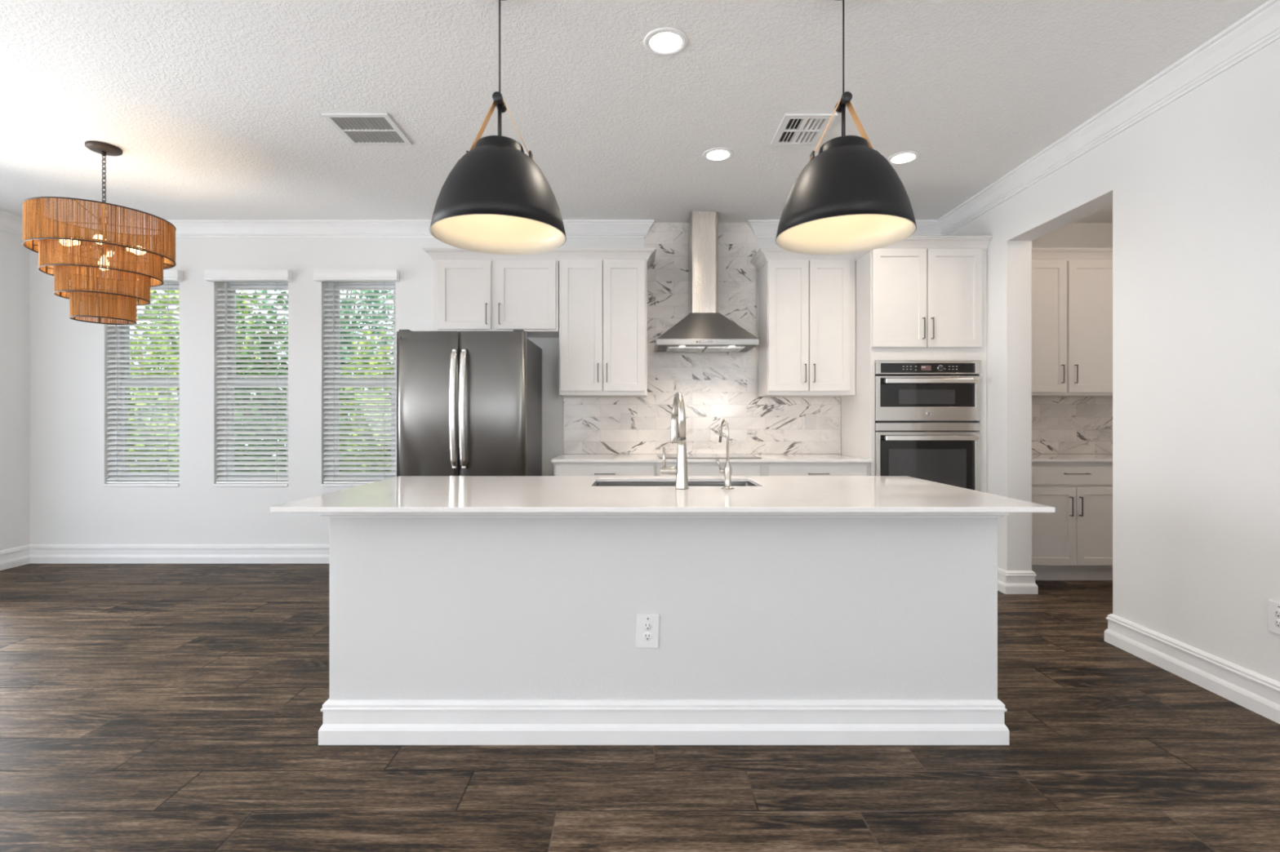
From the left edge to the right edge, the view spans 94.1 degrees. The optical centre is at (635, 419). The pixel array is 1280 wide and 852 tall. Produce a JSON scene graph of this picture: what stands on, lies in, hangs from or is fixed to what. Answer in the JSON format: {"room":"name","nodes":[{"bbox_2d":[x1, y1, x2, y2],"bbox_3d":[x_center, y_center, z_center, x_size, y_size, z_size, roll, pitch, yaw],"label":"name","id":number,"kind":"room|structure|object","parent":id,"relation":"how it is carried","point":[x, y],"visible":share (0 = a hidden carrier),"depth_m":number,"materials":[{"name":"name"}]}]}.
{"room":"kitchen","nodes":[
{"label":"kitchen","id":0,"kind":"room"},
{"bbox_2d":[0,229,30,550],"bbox_3d":[-5.160,-0.220,0.750,0.150,2.850,8.500,0,0,0],"label":"wall","id":1,"kind":"structure","parent":0,"point":[15,258],"depth_m":4.88,"materials":[{"name":"white paint"}]},
{"bbox_2d":[0,210,654,238],"bbox_3d":[-2.467,-1.583,0.750,5.236,0.125,8.500,0,0,0],"label":"crown molding","id":2,"kind":"structure","parent":1,"relation":"attached to","point":[185,228],"depth_m":4.95,"materials":[{"name":"white wood"}]},
{"bbox_2d":[30,222,1112,544],"bbox_3d":[-0.468,-0.220,5.100,9.535,2.850,0.200,0,0,0],"label":"wall","id":3,"kind":"structure","parent":0,"point":[70,503],"depth_m":5.00,"materials":[{"name":"white paint"}]},
{"bbox_2d":[103,281,179,486],"bbox_3d":[-4.146,-0.316,5.079,0.626,1.757,0.182,0,0,0],"label":"window","id":4,"kind":"structure","parent":3,"relation":"in","point":[166,284],"depth_m":5.11,"materials":[{"name":"white plastic"}]},
{"bbox_2d":[102,269,182,483],"bbox_3d":[-4.146,-0.348,4.995,0.698,1.779,0.130,0,0,0],"label":"window blind","id":5,"kind":"object","parent":4,"relation":"attached to","point":[169,275],"visible":0.78,"depth_m":5.03,"materials":[{"name":"white plastic"}]},
{"bbox_2d":[0,544,328,570],"bbox_3d":[-2.873,1.127,4.600,4.425,0.155,0.800,0,0,0],"label":"baseboard","id":6,"kind":"structure","parent":3,"relation":"attached to","point":[12,557],"depth_m":4.98,"materials":[{"name":"white wood"}]},
{"bbox_2d":[213,281,288,486],"bbox_3d":[-3.229,-0.316,5.079,0.619,1.757,0.182,0,0,0],"label":"window","id":7,"kind":"structure","parent":3,"relation":"in","point":[229,284],"depth_m":5.11,"materials":[{"name":"white plastic"}]},
{"bbox_2d":[204,269,292,483],"bbox_3d":[-3.229,-0.348,4.995,0.691,1.779,0.130,0,0,0],"label":"window blind","id":8,"kind":"object","parent":7,"relation":"attached to","point":[211,275],"visible":0.95,"depth_m":5.03,"materials":[{"name":"white plastic"}]},
{"bbox_2d":[320,281,395,486],"bbox_3d":[-2.328,-0.316,5.079,0.619,1.757,0.182,0,0,0],"label":"window","id":9,"kind":"structure","parent":3,"relation":"in","point":[336,284],"depth_m":5.11,"materials":[{"name":"white plastic"}]},
{"bbox_2d":[312,269,399,483],"bbox_3d":[-2.328,-0.348,4.995,0.691,1.779,0.130,0,0,0],"label":"window blind","id":10,"kind":"object","parent":9,"relation":"attached to","point":[319,275],"visible":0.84,"depth_m":5.03,"materials":[{"name":"white plastic"}]},
{"bbox_2d":[434,260,559,337],"bbox_3d":[-1.091,-0.963,4.790,0.970,0.555,0.391,0,0,0],"label":"upper cabinet","id":11,"kind":"object","parent":3,"relation":"attached to","point":[470,295],"visible":0.84,"depth_m":4.64,"materials":[{"name":"white wood"}]},
{"bbox_2d":[422,247,656,270],"bbox_3d":[-0.745,-1.277,4.789,1.802,0.084,0.418,0,0,0],"label":"crown molding","id":12,"kind":"structure","parent":11,"relation":"on","point":[646,254],"depth_m":4.62,"materials":[{"name":"white wood"}]},
{"bbox_2d":[559,260,647,396],"bbox_3d":[-0.257,-0.714,4.790,0.686,1.053,0.391,0,0,0],"label":"upper cabinet","id":13,"kind":"object","parent":3,"relation":"attached to","point":[603,304],"visible":1,"depth_m":4.64,"materials":[{"name":"white wood"}]},
{"bbox_2d":[563,222,840,453],"bbox_3d":[0.553,-0.676,4.994,2.321,1.935,0.011,0,0,0],"label":"backsplash","id":14,"kind":"structure","parent":3,"relation":"attached to","point":[714,387],"depth_m":4.99,"materials":[{"name":"stone"}]},
{"bbox_2d":[654,211,759,351],"bbox_3d":[0.542,-1.097,4.741,0.774,1.091,0.491,0,0,0],"label":"range hood","id":15,"kind":"object","parent":3,"relation":"attached to","point":[704,329],"visible":1,"depth_m":4.71,"materials":[{"name":"silver metal"}]},
{"bbox_2d":[750,247,855,396],"bbox_3d":[1.333,-0.753,4.789,0.759,1.132,0.418,0,0,0],"label":"upper cabinet","id":16,"kind":"object","parent":3,"relation":"attached to","point":[806,303],"visible":0.95,"depth_m":4.64,"materials":[{"name":"white wood"}]},
{"bbox_2d":[1031,247,1112,396],"bbox_3d":[3.469,-0.753,4.783,1.357,1.132,0.406,0,0,0],"label":"upper cabinet","id":17,"kind":"object","parent":3,"relation":"attached to","point":[1072,287],"visible":0.42,"depth_m":4.64,"materials":[{"name":"white wood"}]},
{"bbox_2d":[1031,397,1112,453],"bbox_3d":[3.446,0.053,4.994,1.406,0.476,0.011,0,0,0],"label":"backsplash","id":18,"kind":"structure","parent":3,"relation":"attached to","point":[1060,425],"depth_m":4.99,"materials":[{"name":"stone"}]},
{"bbox_2d":[0,0,1269,222],"bbox_3d":[-0.468,-1.695,0.775,9.535,0.100,8.850,0,0,0],"label":"ceiling","id":19,"kind":"structure","parent":0,"point":[214,109],"depth_m":2.98,"materials":[{"name":"white paint"}]},
{"bbox_2d":[22,140,176,324],"bbox_3d":[-3.217,-1.118,3.604,0.690,1.051,0.690,0,0,8],"label":"chandelier","id":20,"kind":"object","parent":19,"relation":"hanging from","point":[127,283],"visible":1,"depth_m":3.47,"materials":[{"name":"brown wicker"}]},
{"bbox_2d":[321,113,412,145],"bbox_3d":[-1.512,-1.639,3.380,0.355,0.009,0.360,0,0,0],"label":"ceiling vent","id":21,"kind":"object","parent":19,"relation":"in","point":[359,129],"visible":1,"depth_m":3.36,"materials":[{"name":"white metal"}]},
{"bbox_2d":[429,0,566,254],"bbox_3d":[-0.515,-1.166,2.250,0.500,0.956,0.500,0,0,0],"label":"pendant lamp","id":22,"kind":"object","parent":19,"relation":"hanging from","point":[495,199],"visible":1,"depth_m":2.13,"materials":[{"name":"black metal"}]},
{"bbox_2d":[643,27,687,56],"bbox_3d":[0.129,-1.641,2.596,0.192,0.006,0.192,0,0,0],"label":"recessed light","id":23,"kind":"object","parent":19,"relation":"in","point":[663,42],"visible":1,"depth_m":2.59,"materials":[{"name":"white plastic"}]},
{"bbox_2d":[702,147,733,161],"bbox_3d":[0.509,-1.641,3.703,0.192,0.006,0.192,0,0,0],"label":"recessed light","id":24,"kind":"object","parent":19,"relation":"in","point":[716,154],"visible":1,"depth_m":3.69,"materials":[{"name":"white plastic"}]},
{"bbox_2d":[770,113,837,145],"bbox_3d":[0.943,-1.637,3.377,0.285,0.013,0.355,0,0,0],"label":"ceiling vent","id":25,"kind":"object","parent":19,"relation":"in","point":[794,129],"visible":0.95,"depth_m":3.36,"materials":[{"name":"white metal"}]},
{"bbox_2d":[775,0,916,254],"bbox_3d":[0.783,-1.166,2.250,0.500,0.956,0.500,0,0,0],"label":"pendant lamp","id":26,"kind":"object","parent":19,"relation":"hanging from","point":[848,198],"visible":1,"depth_m":2.13,"materials":[{"name":"black metal"}]},
{"bbox_2d":[886,151,919,164],"bbox_3d":[1.680,-1.641,3.748,0.192,0.006,0.192,0,0,0],"label":"recessed light","id":27,"kind":"object","parent":19,"relation":"in","point":[906,157],"visible":0.96,"depth_m":3.74,"materials":[{"name":"white plastic"}]},
{"bbox_2d":[0,564,1279,851],"bbox_3d":[-0.468,1.245,0.775,9.535,0.080,8.850,0,0,0],"label":"floor","id":28,"kind":"structure","parent":0,"point":[144,708],"depth_m":2.06,"materials":[{"name":"brown wood"}]},
{"bbox_2d":[396,329,542,476],"bbox_3d":[-1.210,0.292,4.457,0.891,1.826,0.876,0,0,0],"label":"refrigerator","id":29,"kind":"object","parent":28,"relation":"on","point":[469,403],"visible":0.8,"depth_m":4.11,"materials":[{"name":"silver metal"}]},
{"bbox_2d":[554,462,656,475],"bbox_3d":[-0.225,0.760,4.645,0.750,0.890,0.681,0,0,0],"label":"base cabinet","id":30,"kind":"object","parent":28,"relation":"on","point":[560,468],"visible":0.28,"depth_m":4.34,"materials":[{"name":"white wood"}]},
{"bbox_2d":[551,453,872,462],"bbox_3d":[0.549,0.302,4.651,2.326,0.021,0.672,0,0,0],"label":"countertop","id":31,"kind":"structure","parent":30,"relation":"on","point":[564,458],"depth_m":4.37,"materials":[{"name":"white stone"}]},
{"bbox_2d":[657,453,761,458],"bbox_3d":[0.551,0.288,4.671,0.762,0.007,0.517,0,0,0],"label":"cooktop","id":32,"kind":"object","parent":31,"relation":"in","point":[660,455],"visible":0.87,"depth_m":4.54,"materials":[{"name":"black glass"}]},
{"bbox_2d":[318,481,1008,745],"bbox_3d":[0.103,0.758,2.637,2.556,0.894,0.866,0,0,0],"label":"kitchen island","id":33,"kind":"object","parent":28,"relation":"on","point":[446,628],"visible":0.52,"depth_m":2.23,"materials":[{"name":"white paint"}]},
{"bbox_2d":[635,613,659,648],"bbox_3d":[0.043,0.791,2.225,0.086,0.128,0.010,2,0,0],"label":"power outlet","id":34,"kind":"object","parent":33,"relation":"attached to","point":[647,625],"visible":1,"depth_m":2.22,"materials":[{"name":"white plastic"}]},
{"bbox_2d":[643,632,651,640],"bbox_3d":[0.043,0.810,2.222,0.033,0.033,0.003,0,0,0],"label":"receptacle","id":35,"kind":"object","parent":34,"relation":"attached to","point":[646,636],"depth_m":2.22,"materials":[{"name":"white plastic"}]},
{"bbox_2d":[643,622,652,631],"bbox_3d":[0.043,0.771,2.222,0.033,0.033,0.003,0,0,0],"label":"receptacle","id":36,"kind":"object","parent":34,"relation":"attached to","point":[647,626],"depth_m":2.22,"materials":[{"name":"white plastic"}]},
{"bbox_2d":[270,475,1055,512],"bbox_3d":[0.088,0.300,2.512,2.600,0.018,1.082,0,0,0],"label":"island countertop","id":37,"kind":"structure","parent":33,"relation":"on","point":[401,494],"depth_m":2.26,"materials":[{"name":"white stone"}]},
{"bbox_2d":[660,392,688,488],"bbox_3d":[0.161,0.087,2.580,0.118,0.408,0.216,0,0,0],"label":"kitchen faucet","id":38,"kind":"object","parent":37,"relation":"on","point":[677,435],"visible":1,"depth_m":2.49,"materials":[{"name":"silver metal"}]},
{"bbox_2d":[593,482,756,486],"bbox_3d":[0.180,0.422,2.763,0.795,0.222,0.389,0,0,0],"label":"sink","id":39,"kind":"object","parent":37,"relation":"in","point":[597,484],"visible":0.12,"depth_m":2.93,"materials":[{"name":"metal"}]},
{"bbox_2d":[715,418,733,488],"bbox_3d":[0.383,0.145,2.538,0.075,0.291,0.125,0,0,14],"label":"filter faucet","id":40,"kind":"object","parent":37,"relation":"on","point":[726,470],"visible":1,"depth_m":2.49,"materials":[{"name":"silver metal"}]},
{"bbox_2d":[656,462,769,475],"bbox_3d":[0.566,0.760,4.645,0.829,0.890,0.681,0,0,0],"label":"base cabinet","id":41,"kind":"object","parent":28,"relation":"on","point":[693,468],"visible":0.11,"depth_m":4.34,"materials":[{"name":"white wood"}]},
{"bbox_2d":[768,462,870,475],"bbox_3d":[1.340,0.760,4.645,0.743,0.890,0.681,0,0,0],"label":"base cabinet","id":42,"kind":"object","parent":28,"relation":"on","point":[774,468],"visible":0.21,"depth_m":4.34,"materials":[{"name":"white wood"}]},
{"bbox_2d":[840,235,992,493],"bbox_3d":[2.107,-0.057,4.638,0.920,2.524,0.696,0,0,0],"label":"tall cabinet","id":43,"kind":"object","parent":28,"relation":"on","point":[918,298],"visible":0.62,"depth_m":4.35,"materials":[{"name":"white wood"}]},
{"bbox_2d":[875,360,981,491],"bbox_3d":[2.131,0.154,4.593,0.761,1.162,0.614,0,0,0],"label":"wall oven","id":44,"kind":"object","parent":43,"relation":"in","point":[927,413],"visible":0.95,"depth_m":4.34,"materials":[{"name":"metal"}]},
{"bbox_2d":[1031,462,1112,580],"bbox_3d":[3.474,0.760,4.665,1.347,0.890,0.641,0,0,0],"label":"base cabinet","id":45,"kind":"object","parent":28,"relation":"on","point":[1074,542],"visible":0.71,"depth_m":4.39,"materials":[{"name":"white wood"}]},
{"bbox_2d":[1031,453,1112,462],"bbox_3d":[3.464,0.302,4.671,1.368,0.021,0.632,0,0,0],"label":"countertop","id":46,"kind":"structure","parent":45,"relation":"on","point":[1035,457],"depth_m":4.50,"materials":[{"name":"white stone"}]},
{"bbox_2d":[946,38,1279,682],"bbox_3d":[2.656,-0.220,0.750,0.172,2.850,8.500,0,0,0],"label":"wall","id":47,"kind":"structure","parent":0,"point":[1192,187],"depth_m":2.81,"materials":[{"name":"white paint"}]},
{"bbox_2d":[746,0,1279,238],"bbox_3d":[1.749,-1.583,0.750,1.642,0.125,8.500,0,0,0],"label":"crown molding","id":48,"kind":"structure","parent":47,"relation":"attached to","point":[1260,28],"depth_m":3.07,"materials":[{"name":"white wood"}]},
{"bbox_2d":[997,567,1038,594],"bbox_3d":[2.656,1.127,4.252,0.224,0.155,0.296,0,0,0],"label":"baseboard","id":49,"kind":"structure","parent":47,"relation":"attached to","point":[1009,582],"depth_m":4.12,"materials":[{"name":"white wood"}]},
{"bbox_2d":[1104,613,1279,724],"bbox_3d":[2.643,1.127,-0.131,0.198,0.155,6.738,0,0,0],"label":"baseboard","id":50,"kind":"structure","parent":47,"relation":"attached to","point":[1260,694],"depth_m":2.69,"materials":[{"name":"white wood"}]},
{"bbox_2d":[1267,600,1279,635],"bbox_3d":[2.565,0.795,2.375,0.010,0.128,0.086,0,0,0],"label":"power outlet","id":51,"kind":"object","parent":47,"relation":"attached to","point":[1273,607],"visible":1,"depth_m":2.39,"materials":[{"name":"white plastic"}]},
{"bbox_2d":[1274,619,1279,627],"bbox_3d":[2.562,0.815,2.375,0.003,0.033,0.033,0,0,0],"label":"receptacle","id":52,"kind":"object","parent":51,"relation":"attached to","point":[1277,622],"depth_m":2.38,"materials":[{"name":"white plastic"}]},
{"bbox_2d":[1274,609,1279,617],"bbox_3d":[2.562,0.775,2.375,0.003,0.033,0.033,0,0,0],"label":"receptacle","id":53,"kind":"object","parent":51,"relation":"attached to","point":[1277,612],"depth_m":2.38,"materials":[{"name":"white plastic"}]},
{"label":"outside","id":54,"kind":"structure","parent":0,"visible":0},
{"bbox_3d":[-3.500,1.505,13.700,25.000,0.100,16.600,0,0,0],"label":"lawn","id":55,"kind":"structure","parent":54,"visible":0},
{"bbox_2d":[128,326,179,471],"bbox_3d":[-5.839,0.185,6.860,1.479,2.595,1.454,0,0,0],"label":"shrub","id":56,"kind":"object","parent":55,"relation":"on","point":[139,327],"visible":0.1,"depth_m":6.87,"materials":[{"name":"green plant"}]},
{"bbox_2d":[129,290,279,471],"bbox_3d":[-7.089,-0.631,9.641,2.336,4.199,2.362,0,0,0],"label":"shrub","id":57,"kind":"object","parent":55,"relation":"on","point":[151,291],"visible":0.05,"depth_m":9.20,"materials":[{"name":"green plant"}]},
{"bbox_2d":[234,290,288,471],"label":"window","id":58,"kind":"structure","parent":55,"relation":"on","point":[237,296],"depth_m":6.78,"materials":[{"name":"plant"}]},
{"bbox_2d":[248,290,393,471],"bbox_3d":[-4.630,-0.919,9.365,2.245,4.785,2.482,0,0,0],"label":"shrub","id":59,"kind":"object","parent":55,"relation":"on","point":[260,291],"visible":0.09,"depth_m":9.19,"materials":[{"name":"green plant"}]},
{"bbox_2d":[338,331,393,471],"bbox_3d":[-2.932,0.207,7.057,1.398,2.503,1.373,0,0,-26],"label":"shrub","id":60,"kind":"object","parent":55,"relation":"on","point":[363,332],"visible":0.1,"depth_m":6.72,"materials":[{"name":"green plant"}]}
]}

